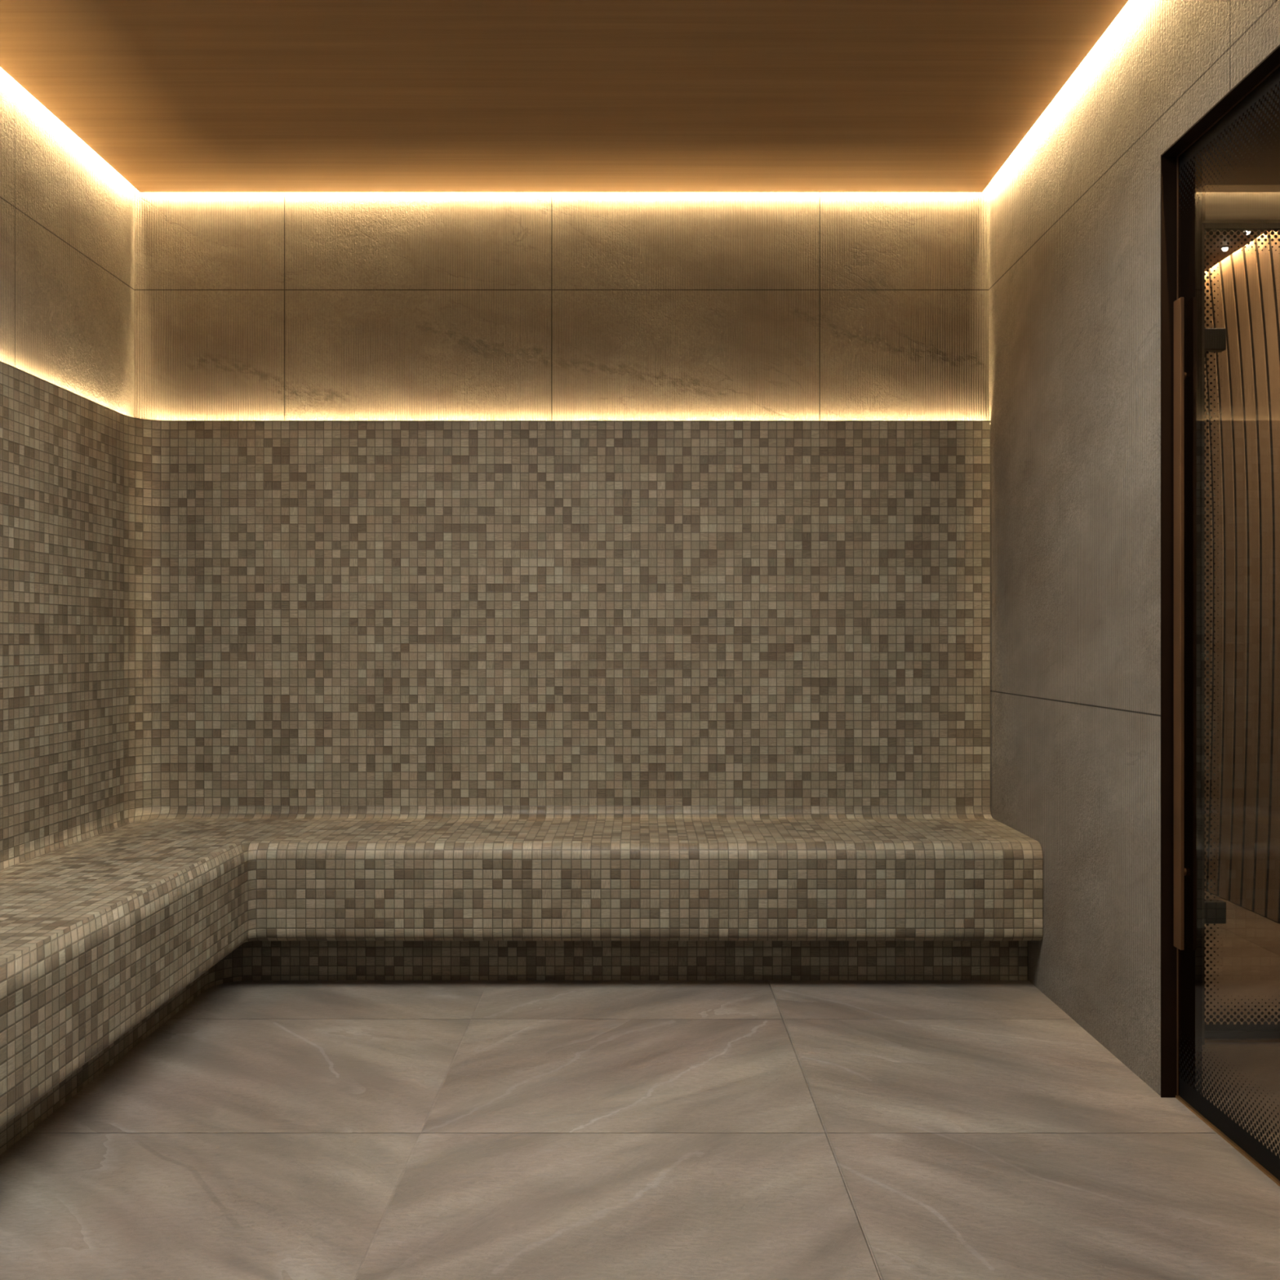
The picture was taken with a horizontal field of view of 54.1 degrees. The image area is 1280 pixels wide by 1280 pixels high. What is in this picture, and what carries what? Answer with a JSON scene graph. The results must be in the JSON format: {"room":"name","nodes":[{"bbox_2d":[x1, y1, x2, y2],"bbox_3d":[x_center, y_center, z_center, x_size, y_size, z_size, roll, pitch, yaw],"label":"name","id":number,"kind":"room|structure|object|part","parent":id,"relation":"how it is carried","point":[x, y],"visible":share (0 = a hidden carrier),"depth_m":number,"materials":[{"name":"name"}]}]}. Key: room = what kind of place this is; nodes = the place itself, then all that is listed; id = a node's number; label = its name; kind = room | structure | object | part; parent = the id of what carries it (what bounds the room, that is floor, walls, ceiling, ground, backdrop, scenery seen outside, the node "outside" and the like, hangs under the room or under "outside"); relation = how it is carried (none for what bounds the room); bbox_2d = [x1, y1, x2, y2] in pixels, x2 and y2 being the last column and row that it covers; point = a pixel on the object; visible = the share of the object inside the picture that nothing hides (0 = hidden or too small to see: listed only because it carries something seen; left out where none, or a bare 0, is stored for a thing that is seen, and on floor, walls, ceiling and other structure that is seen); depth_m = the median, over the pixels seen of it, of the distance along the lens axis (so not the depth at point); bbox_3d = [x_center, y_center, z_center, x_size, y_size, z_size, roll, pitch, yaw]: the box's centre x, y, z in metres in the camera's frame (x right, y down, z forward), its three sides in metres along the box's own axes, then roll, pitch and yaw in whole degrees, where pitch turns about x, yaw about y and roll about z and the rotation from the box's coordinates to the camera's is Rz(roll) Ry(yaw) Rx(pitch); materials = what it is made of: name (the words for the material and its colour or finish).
{"room":"spa","nodes":[
{"label":"spa","id":0,"kind":"room"},
{"bbox_2d":[0,66,134,417],"bbox_3d":[-1.705,-0.280,1.249,0.100,2.560,5.698,0,0,0],"label":"wall","id":1,"kind":"structure","parent":0,"point":[67,216],"depth_m":3.59,"materials":[{"name":"stone"}]},
{"bbox_2d":[0,360,990,851],"bbox_3d":[-0.258,-0.087,1.247,2.794,1.254,5.691,0,0,0],"label":"wall","id":2,"kind":"structure","parent":1,"relation":"attached to","point":[193,612],"depth_m":4.07,"materials":[{"name":"tile"}]},
{"bbox_2d":[134,184,988,420],"bbox_3d":[-0.282,-0.280,4.148,2.946,2.560,0.100,0,0,0],"label":"wall","id":3,"kind":"structure","parent":0,"point":[249,306],"depth_m":4.10,"materials":[{"name":"stone"}]},
{"bbox_2d":[0,0,1128,192],"bbox_3d":[-0.257,-1.488,1.242,2.746,0.055,5.684,0,0,0],"label":"ceiling","id":4,"kind":"structure","parent":0,"point":[174,95],"depth_m":3.31,"materials":[{"name":"brown wood"}]},
{"bbox_2d":[0,890,1279,1279],"bbox_3d":[0.297,1.040,1.950,4.105,0.080,7.300,0,0,0],"label":"floor","id":5,"kind":"structure","parent":0,"point":[264,1130],"depth_m":2.50,"materials":[{"name":"tile"}]},
{"bbox_2d":[0,805,1043,1155],"bbox_3d":[-0.248,0.770,1.237,2.774,0.460,5.672,0,0,0],"label":"bench","id":6,"kind":"object","parent":5,"relation":"on","point":[112,925],"visible":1,"depth_m":3.54,"materials":[{"name":"tile"}]},
{"bbox_2d":[988,0,1279,1096],"bbox_3d":[1.185,-0.280,1.249,0.087,2.560,5.698,0,0,0],"label":"wall","id":7,"kind":"structure","parent":0,"point":[1074,210],"depth_m":3.15,"materials":[{"name":"stone"}]},
{"bbox_2d":[1160,44,1279,1186],"bbox_3d":[1.183,-0.030,2.300,0.089,2.061,0.879,0,0,0],"label":"door","id":8,"kind":"structure","parent":7,"relation":"in","point":[1181,164],"depth_m":2.74,"materials":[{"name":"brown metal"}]},
{"bbox_3d":[1.163,-0.035,2.702,0.008,1.400,0.036,0,0,0],"label":"handle","id":9,"kind":"part","parent":8,"relation":"part of","materials":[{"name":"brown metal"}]},
{"bbox_2d":[1204,231,1264,271],"bbox_3d":[1.789,-1.479,3.200,1.122,0.050,4.800,0,0,0],"label":"ceiling","id":10,"kind":"structure","parent":0,"point":[1221,255],"depth_m":4.61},
{"bbox_2d":[1219,245,1230,251],"bbox_3d":[2.165,-1.450,4.634,0.036,0.021,0.036,0,0,0],"label":"recessed light","id":11,"kind":"object","parent":10,"relation":"in","point":[1226,247],"visible":0.94,"depth_m":4.63,"materials":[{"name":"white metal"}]},
{"bbox_2d":[1201,89,1279,1044],"bbox_3d":[1.739,-0.227,3.124,1.022,2.454,0.060,0,0,0],"label":"wall partition","id":12,"kind":"structure","parent":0,"point":[1267,171],"depth_m":3.09,"materials":[{"name":"paint"}]},
{"bbox_2d":[1201,185,1279,222],"bbox_3d":[1.817,-1.073,3.082,0.865,0.086,0.025,0,0,0],"label":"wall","id":13,"kind":"structure","parent":12,"relation":"attached to","point":[1229,203],"depth_m":3.07,"materials":[{"name":"brown wood"}]},
{"bbox_2d":[1204,228,1279,1042],"bbox_3d":[1.819,-0.013,3.124,0.843,2.026,0.032,0,0,0],"label":"door","id":14,"kind":"structure","parent":12,"relation":"in","point":[1215,338],"depth_m":3.12,"materials":[{"name":"black"}]},
{"bbox_3d":[1.801,0.983,3.124,0.798,0.018,0.014,0,0,0],"label":"rail","id":15,"kind":"part","parent":14,"relation":"part of","materials":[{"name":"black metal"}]},
{"bbox_2d":[1204,231,1279,924],"bbox_3d":[2.275,-0.249,4.307,0.050,2.498,2.286,0,0,0],"label":"wall","id":16,"kind":"structure","parent":0,"point":[1248,284],"depth_m":4.66,"materials":[{"name":"brown wood"}]}
]}

